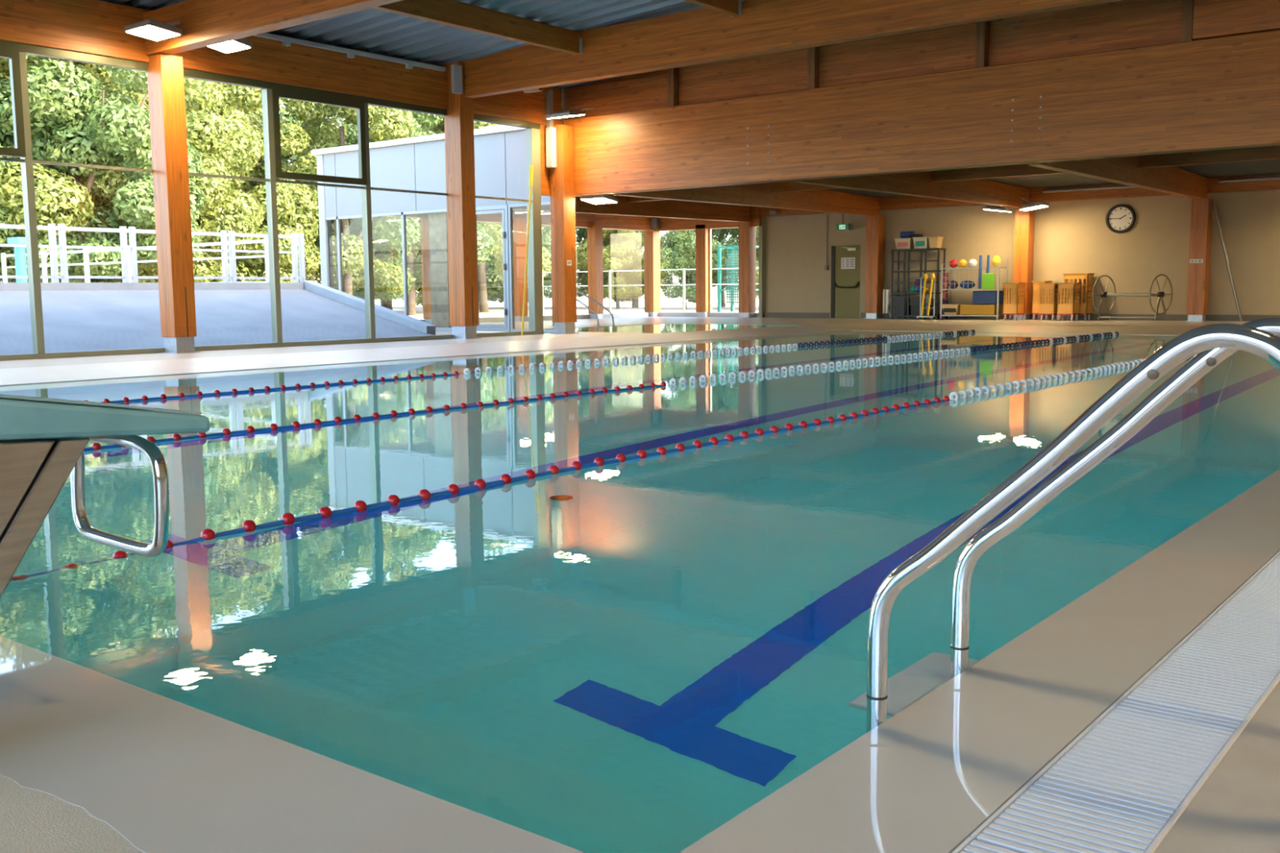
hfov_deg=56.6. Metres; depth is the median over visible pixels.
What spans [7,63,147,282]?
tree
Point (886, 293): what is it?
stack
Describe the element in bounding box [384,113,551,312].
tree
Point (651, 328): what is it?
water
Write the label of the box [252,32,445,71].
cable tray
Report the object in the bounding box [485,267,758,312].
fence
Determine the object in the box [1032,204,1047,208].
diffuser
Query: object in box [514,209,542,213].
floodlight
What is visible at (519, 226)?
column
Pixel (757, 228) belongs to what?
tree
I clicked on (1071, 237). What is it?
wall
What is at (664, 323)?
basin
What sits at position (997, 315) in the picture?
shelf
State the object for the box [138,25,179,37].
diffuser
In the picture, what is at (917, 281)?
ball
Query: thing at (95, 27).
beam
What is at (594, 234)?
column
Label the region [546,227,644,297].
tree
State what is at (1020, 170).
tie beam
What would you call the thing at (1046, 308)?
trolley
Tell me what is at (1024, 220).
column
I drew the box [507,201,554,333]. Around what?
window
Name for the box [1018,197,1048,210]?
floodlight
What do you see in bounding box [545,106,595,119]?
floodlight
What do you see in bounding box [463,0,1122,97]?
cross beam
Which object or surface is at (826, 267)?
switch
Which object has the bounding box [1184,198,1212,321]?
column
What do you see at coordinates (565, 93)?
wall
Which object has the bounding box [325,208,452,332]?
window
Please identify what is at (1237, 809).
floor
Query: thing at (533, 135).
window
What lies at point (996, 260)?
ball
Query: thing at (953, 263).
ball
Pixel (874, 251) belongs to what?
column
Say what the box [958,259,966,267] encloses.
ball
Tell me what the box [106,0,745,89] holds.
ceiling
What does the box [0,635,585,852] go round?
pool deck
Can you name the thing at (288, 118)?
tree
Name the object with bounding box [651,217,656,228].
grille
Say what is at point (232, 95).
tree
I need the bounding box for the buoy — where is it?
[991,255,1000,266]
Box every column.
[146,53,200,353]
[420,213,431,324]
[443,61,480,338]
[512,217,528,321]
[549,124,578,333]
[586,222,603,319]
[644,229,660,316]
[695,224,709,316]
[737,221,756,317]
[864,214,884,318]
[1011,208,1035,319]
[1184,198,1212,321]
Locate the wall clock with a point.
(1120, 218)
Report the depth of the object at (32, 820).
2.25 m
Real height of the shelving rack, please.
2.040 m
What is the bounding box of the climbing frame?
[717,245,759,311]
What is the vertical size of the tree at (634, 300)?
9.117 m
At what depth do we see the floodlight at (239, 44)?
17.28 m
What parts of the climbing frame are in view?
post, post, rail, rail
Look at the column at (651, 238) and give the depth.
40.79 m
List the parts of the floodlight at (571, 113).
arm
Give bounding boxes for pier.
[428,212,451,327]
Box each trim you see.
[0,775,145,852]
[818,323,1196,335]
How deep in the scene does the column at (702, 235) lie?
39.56 m
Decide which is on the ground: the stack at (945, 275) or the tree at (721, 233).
the tree at (721, 233)
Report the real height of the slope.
1.420 m
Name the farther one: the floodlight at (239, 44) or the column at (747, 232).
the column at (747, 232)
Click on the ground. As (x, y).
(667, 305)
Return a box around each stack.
[882,289,893,318]
[939,272,948,319]
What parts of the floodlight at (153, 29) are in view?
arm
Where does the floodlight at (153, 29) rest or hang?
attached to the cross beam at (203, 23)
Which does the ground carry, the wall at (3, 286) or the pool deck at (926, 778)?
the wall at (3, 286)
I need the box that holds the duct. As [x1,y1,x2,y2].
[545,89,556,168]
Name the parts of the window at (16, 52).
vent sash, sill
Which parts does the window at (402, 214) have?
sill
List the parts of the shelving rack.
post, ladder frame, shelf, ladder frame, shelf, shelf, shelf, ladder frame, post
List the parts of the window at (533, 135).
sill, post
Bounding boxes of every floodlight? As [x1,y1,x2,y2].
[124,17,182,40]
[207,37,253,53]
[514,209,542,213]
[541,211,550,213]
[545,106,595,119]
[579,194,618,204]
[982,204,1012,212]
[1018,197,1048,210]
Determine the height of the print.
0.240 m
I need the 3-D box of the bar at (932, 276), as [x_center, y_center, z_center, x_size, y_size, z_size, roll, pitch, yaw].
[8.294,-3.765,33.847,0.214,1.211,0.129,1,7,15]
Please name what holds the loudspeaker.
attached to the tie beam at (666, 224)
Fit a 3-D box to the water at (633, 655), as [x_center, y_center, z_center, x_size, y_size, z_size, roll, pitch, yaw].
[2.641,-0.801,15.750,12.768,0.001,25.000,5,8,38]
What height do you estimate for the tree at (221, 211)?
11.023 m
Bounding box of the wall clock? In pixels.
[1105,204,1135,233]
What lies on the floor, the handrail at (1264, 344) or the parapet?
the handrail at (1264, 344)
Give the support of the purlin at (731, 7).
attached to the cross beam at (703, 35)
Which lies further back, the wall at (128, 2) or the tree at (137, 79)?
the tree at (137, 79)
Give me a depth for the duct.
24.29 m
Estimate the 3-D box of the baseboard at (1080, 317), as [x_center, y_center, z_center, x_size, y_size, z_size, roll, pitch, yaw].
[14.860,-2.765,30.224,27.200,0.160,0.020,5,8,38]
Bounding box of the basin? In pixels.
[543,323,803,333]
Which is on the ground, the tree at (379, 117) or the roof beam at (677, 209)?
the tree at (379, 117)
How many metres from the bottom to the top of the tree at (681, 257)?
5.445 m
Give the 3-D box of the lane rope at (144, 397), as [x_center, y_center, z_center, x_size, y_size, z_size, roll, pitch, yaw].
[0.121,-0.990,17.700,0.123,0.171,24.901,5,8,38]
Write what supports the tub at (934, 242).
on the shelving rack
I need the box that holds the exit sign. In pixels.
[836,213,849,230]
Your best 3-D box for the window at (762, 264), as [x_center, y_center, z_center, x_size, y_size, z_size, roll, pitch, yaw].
[2.249,-5.300,39.680,4.420,3.265,0.220,5,8,38]
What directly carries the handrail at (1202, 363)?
on the floor
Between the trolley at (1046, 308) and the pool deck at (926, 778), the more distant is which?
the trolley at (1046, 308)
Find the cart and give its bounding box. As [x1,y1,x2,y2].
[939,257,1008,319]
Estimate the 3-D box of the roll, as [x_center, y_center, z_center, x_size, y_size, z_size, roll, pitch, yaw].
[7.858,-5.633,34.878,0.400,0.198,0.198,5,8,38]
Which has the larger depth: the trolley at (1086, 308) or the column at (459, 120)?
the trolley at (1086, 308)
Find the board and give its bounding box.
[982,273,994,288]
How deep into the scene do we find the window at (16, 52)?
16.42 m
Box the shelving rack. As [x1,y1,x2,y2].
[889,248,946,319]
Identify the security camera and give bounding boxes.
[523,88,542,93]
[768,210,777,213]
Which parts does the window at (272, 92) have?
vent sash, sill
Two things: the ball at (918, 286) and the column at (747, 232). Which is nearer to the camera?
the ball at (918, 286)
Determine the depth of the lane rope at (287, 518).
6.97 m
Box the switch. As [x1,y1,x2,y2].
[824,215,828,270]
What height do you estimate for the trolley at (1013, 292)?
1.024 m
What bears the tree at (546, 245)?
on the ground
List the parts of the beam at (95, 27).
panel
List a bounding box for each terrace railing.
[0,223,305,282]
[0,237,270,282]
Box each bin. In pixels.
[891,296,911,315]
[909,296,922,315]
[921,296,933,315]
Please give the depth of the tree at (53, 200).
35.20 m
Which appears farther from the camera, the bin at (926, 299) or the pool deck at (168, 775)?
the bin at (926, 299)
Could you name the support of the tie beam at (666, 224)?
on the column at (747, 232)
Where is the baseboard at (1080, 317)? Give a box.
[767,312,1279,320]
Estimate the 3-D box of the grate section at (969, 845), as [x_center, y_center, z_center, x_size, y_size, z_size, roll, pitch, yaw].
[0.428,0.824,1.733,0.282,0.031,0.944,5,8,38]
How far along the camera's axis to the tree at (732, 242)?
59.68 m
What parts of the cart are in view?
post, post, post, post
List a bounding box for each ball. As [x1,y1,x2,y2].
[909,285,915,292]
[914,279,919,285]
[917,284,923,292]
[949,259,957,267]
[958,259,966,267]
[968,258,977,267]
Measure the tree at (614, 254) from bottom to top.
5.707 m
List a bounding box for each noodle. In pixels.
[977,255,982,288]
[986,254,990,273]
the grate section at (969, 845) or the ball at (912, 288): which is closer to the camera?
the grate section at (969, 845)
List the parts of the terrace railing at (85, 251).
post, rail, rail, post, rail, rail, post, rail, rail, post, rail, rail, rail, rail, rail, rail, rail, post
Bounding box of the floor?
[0,316,1279,852]
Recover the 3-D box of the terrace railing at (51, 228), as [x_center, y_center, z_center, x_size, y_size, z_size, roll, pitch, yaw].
[-10.582,-3.153,21.612,0.090,1.060,10.670,5,8,38]
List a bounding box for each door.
[475,204,510,332]
[830,244,860,318]
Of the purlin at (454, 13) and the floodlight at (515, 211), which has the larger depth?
the floodlight at (515, 211)
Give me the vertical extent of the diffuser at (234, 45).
0.090 m
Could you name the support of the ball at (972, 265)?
on the cart
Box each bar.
[920,273,928,315]
[926,273,935,315]
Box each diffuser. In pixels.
[126,28,167,40]
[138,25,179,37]
[207,43,236,53]
[221,40,249,50]
[559,114,584,117]
[581,199,604,204]
[593,198,616,203]
[1021,207,1035,210]
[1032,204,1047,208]
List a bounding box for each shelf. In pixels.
[942,266,1006,269]
[942,288,1003,289]
[942,314,1004,316]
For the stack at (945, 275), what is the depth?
33.96 m
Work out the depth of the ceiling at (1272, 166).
29.51 m
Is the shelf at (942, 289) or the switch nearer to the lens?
the shelf at (942, 289)
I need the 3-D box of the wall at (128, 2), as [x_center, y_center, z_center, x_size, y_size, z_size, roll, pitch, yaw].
[-9.605,-5.553,14.946,0.120,0.980,25.800,5,8,38]
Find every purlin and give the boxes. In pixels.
[371,0,582,54]
[683,0,743,16]
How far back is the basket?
33.55 m
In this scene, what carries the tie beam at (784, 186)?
attached to the roof beam at (919, 184)
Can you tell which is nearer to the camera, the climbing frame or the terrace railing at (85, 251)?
the terrace railing at (85, 251)
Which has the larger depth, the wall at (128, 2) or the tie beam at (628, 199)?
the tie beam at (628, 199)
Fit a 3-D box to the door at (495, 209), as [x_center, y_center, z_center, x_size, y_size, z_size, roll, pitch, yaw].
[-3.374,-3.542,26.730,1.180,2.800,0.145,5,8,38]
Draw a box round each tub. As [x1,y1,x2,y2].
[893,238,914,248]
[911,236,929,248]
[927,236,943,248]
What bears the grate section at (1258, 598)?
on the trim
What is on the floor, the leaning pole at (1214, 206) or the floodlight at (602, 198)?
the leaning pole at (1214, 206)
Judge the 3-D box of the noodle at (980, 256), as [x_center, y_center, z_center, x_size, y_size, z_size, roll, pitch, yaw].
[9.412,-4.274,32.867,0.100,0.922,0.080,5,8,38]
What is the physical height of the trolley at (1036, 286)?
1.064 m
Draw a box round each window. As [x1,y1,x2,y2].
[0,40,164,360]
[183,68,453,351]
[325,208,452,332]
[333,219,649,322]
[473,113,543,337]
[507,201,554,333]
[657,216,765,317]
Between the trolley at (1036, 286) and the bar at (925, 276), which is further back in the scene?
the bar at (925, 276)
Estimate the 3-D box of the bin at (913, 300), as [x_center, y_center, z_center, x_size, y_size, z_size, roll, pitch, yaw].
[8.142,-3.549,34.886,0.330,0.550,0.420,5,8,38]
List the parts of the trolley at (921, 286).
ladder frame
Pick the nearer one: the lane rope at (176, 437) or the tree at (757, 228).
the lane rope at (176, 437)
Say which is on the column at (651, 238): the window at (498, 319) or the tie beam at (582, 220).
the tie beam at (582, 220)
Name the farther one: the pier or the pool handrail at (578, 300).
the pool handrail at (578, 300)
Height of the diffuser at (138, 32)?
0.059 m
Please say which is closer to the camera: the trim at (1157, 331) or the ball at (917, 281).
the trim at (1157, 331)
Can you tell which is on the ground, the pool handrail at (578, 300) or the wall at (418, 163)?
the wall at (418, 163)
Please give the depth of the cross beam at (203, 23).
16.11 m
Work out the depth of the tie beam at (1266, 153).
23.32 m
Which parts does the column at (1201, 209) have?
number plate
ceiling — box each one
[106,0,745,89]
[826,159,1279,197]
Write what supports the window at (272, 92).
in the wall at (128, 2)
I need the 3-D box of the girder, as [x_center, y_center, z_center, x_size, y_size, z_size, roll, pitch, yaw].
[7.761,-5.480,17.653,23.500,2.780,0.330,5,8,38]
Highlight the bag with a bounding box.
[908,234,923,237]
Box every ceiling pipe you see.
[1043,185,1137,192]
[1218,176,1279,182]
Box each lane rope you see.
[66,358,1145,565]
[83,331,1119,451]
[84,329,975,403]
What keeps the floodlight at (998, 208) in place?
attached to the roof beam at (919, 184)
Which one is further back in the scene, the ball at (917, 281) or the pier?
the ball at (917, 281)
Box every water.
[0,330,1279,852]
[543,324,790,333]
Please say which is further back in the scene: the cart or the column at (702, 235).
the column at (702, 235)
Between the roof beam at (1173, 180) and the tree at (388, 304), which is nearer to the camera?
the roof beam at (1173, 180)
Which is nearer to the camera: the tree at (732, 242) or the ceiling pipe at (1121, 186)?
the ceiling pipe at (1121, 186)
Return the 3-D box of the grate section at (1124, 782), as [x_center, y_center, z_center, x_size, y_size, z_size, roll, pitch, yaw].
[1.011,0.735,2.478,0.282,0.031,0.944,5,8,38]
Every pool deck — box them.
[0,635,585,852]
[679,469,1279,852]
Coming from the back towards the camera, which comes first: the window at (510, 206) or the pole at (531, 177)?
the window at (510, 206)
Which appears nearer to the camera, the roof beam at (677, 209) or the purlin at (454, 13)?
the purlin at (454, 13)
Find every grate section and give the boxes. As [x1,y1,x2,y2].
[951,836,1018,852]
[970,696,1247,852]
[1122,613,1279,724]
[1213,557,1279,622]
[1273,551,1279,558]
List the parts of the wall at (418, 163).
corner post, cladding panel, cladding panel, cladding panel, cladding panel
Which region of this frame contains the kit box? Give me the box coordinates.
[972,290,1003,304]
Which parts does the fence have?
post, post, rail, rail, post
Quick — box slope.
[0,288,434,355]
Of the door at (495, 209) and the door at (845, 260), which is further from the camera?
the door at (845, 260)
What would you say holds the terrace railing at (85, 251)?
on the ground
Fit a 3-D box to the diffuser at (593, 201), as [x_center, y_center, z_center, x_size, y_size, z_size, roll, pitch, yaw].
[-0.984,-4.741,25.029,0.270,0.074,0.447,5,8,38]
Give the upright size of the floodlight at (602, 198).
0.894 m
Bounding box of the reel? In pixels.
[1092,274,1173,320]
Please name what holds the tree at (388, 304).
on the ground
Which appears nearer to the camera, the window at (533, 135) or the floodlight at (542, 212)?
the window at (533, 135)
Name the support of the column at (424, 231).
on the floor
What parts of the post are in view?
post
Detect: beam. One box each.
[0,0,561,195]
[142,0,402,55]
[388,208,653,231]
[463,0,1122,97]
[512,194,750,222]
[612,182,879,215]
[626,195,669,202]
[654,205,761,231]
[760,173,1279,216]
[770,181,841,192]
[791,170,1029,208]
[931,164,1065,182]
[1027,155,1208,199]
[1137,145,1279,168]
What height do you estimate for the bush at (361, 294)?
5.707 m
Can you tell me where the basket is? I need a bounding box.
[940,303,964,315]
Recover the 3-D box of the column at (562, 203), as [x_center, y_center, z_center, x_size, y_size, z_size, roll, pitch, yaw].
[-1.600,-4.070,24.719,0.430,4.265,0.430,5,8,38]
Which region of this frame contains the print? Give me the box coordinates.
[842,258,853,266]
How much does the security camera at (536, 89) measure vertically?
0.190 m
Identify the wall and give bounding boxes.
[0,282,303,290]
[99,0,562,119]
[311,119,565,288]
[561,69,666,119]
[764,189,1279,318]
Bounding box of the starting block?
[0,394,209,597]
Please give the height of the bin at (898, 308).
0.550 m
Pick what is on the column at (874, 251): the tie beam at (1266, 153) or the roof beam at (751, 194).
the roof beam at (751, 194)
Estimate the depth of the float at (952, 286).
33.58 m
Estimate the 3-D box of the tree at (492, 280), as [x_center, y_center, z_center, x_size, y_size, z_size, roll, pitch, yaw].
[-8.056,-12.638,61.980,9.525,13.085,11.059,-6,9,-41]
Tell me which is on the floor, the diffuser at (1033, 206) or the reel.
the reel
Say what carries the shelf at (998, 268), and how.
attached to the cart
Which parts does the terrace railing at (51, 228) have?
rail, rail, rail, post, post, rail, rail, rail, post, post, rail, rail, rail, post, post, rail, rail, rail, post, post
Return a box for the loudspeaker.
[651,217,660,229]
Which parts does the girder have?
infill panel, stub post, infill panel, stub post, infill panel, stub post, infill panel, stub post, infill panel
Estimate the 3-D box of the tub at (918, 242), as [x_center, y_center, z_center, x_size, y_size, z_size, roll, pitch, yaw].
[8.233,-5.348,34.605,0.470,0.330,0.410,5,8,38]
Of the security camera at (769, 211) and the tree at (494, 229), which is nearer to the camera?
the security camera at (769, 211)
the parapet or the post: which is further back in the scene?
the post
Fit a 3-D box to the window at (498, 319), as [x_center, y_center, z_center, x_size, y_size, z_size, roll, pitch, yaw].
[-3.701,-4.614,35.760,0.120,2.885,13.500,5,8,38]
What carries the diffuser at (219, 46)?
attached to the floodlight at (239, 44)
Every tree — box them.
[0,53,205,282]
[0,55,94,282]
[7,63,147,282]
[42,61,266,282]
[97,79,319,282]
[100,71,262,262]
[210,88,357,282]
[257,97,413,295]
[300,113,444,310]
[306,111,495,315]
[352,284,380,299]
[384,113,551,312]
[428,126,551,305]
[498,225,551,301]
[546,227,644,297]
[575,229,694,307]
[586,228,644,309]
[659,229,727,309]
[678,228,759,306]
[711,227,759,291]
[755,226,759,297]
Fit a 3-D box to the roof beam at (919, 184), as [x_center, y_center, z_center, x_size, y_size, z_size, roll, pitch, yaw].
[6.766,-5.521,27.294,0.200,0.740,13.574,4,8,35]
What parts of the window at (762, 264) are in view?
sill, post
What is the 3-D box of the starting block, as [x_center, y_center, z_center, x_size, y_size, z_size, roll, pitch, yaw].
[-1.571,0.311,2.584,0.500,0.830,1.140,5,8,38]
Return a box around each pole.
[520,164,533,335]
[1213,204,1242,321]
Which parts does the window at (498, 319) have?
sill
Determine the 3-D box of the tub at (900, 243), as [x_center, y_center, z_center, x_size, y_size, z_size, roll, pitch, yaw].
[7.799,-5.373,34.942,0.510,0.310,0.410,5,8,38]
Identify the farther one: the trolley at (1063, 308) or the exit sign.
the exit sign
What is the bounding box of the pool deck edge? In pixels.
[0,324,853,386]
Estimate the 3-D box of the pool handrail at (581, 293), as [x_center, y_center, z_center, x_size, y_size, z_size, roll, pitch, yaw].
[-1.270,-2.884,30.555,1.558,1.186,0.044,5,8,38]
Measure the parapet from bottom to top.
1.498 m
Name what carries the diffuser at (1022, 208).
attached to the floodlight at (1042, 204)
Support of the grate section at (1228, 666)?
on the trim
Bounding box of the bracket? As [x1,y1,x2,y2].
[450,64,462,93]
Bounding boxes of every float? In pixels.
[948,280,958,288]
[960,280,974,288]
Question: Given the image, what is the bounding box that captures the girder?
[563,0,1279,196]
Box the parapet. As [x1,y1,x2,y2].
[302,280,435,335]
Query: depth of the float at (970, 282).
33.28 m
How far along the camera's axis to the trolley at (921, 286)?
33.95 m
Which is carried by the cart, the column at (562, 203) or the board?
the board
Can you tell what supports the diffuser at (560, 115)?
attached to the floodlight at (571, 113)
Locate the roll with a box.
[899,231,915,238]
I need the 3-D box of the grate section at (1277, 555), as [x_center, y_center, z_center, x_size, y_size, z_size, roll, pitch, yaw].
[2.760,0.466,4.712,0.282,0.031,0.944,5,8,38]
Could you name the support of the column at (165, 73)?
on the floor
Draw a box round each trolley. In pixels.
[915,276,939,319]
[1002,282,1026,319]
[1031,280,1052,319]
[1038,283,1057,320]
[1056,282,1081,320]
[1062,273,1094,319]
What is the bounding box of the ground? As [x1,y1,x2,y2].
[374,298,758,335]
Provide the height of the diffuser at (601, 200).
0.074 m
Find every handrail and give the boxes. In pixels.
[552,298,599,327]
[576,291,614,326]
[866,323,1279,724]
[950,317,1279,671]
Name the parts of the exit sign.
lit panel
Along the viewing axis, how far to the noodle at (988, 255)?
32.68 m
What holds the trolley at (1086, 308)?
on the floor

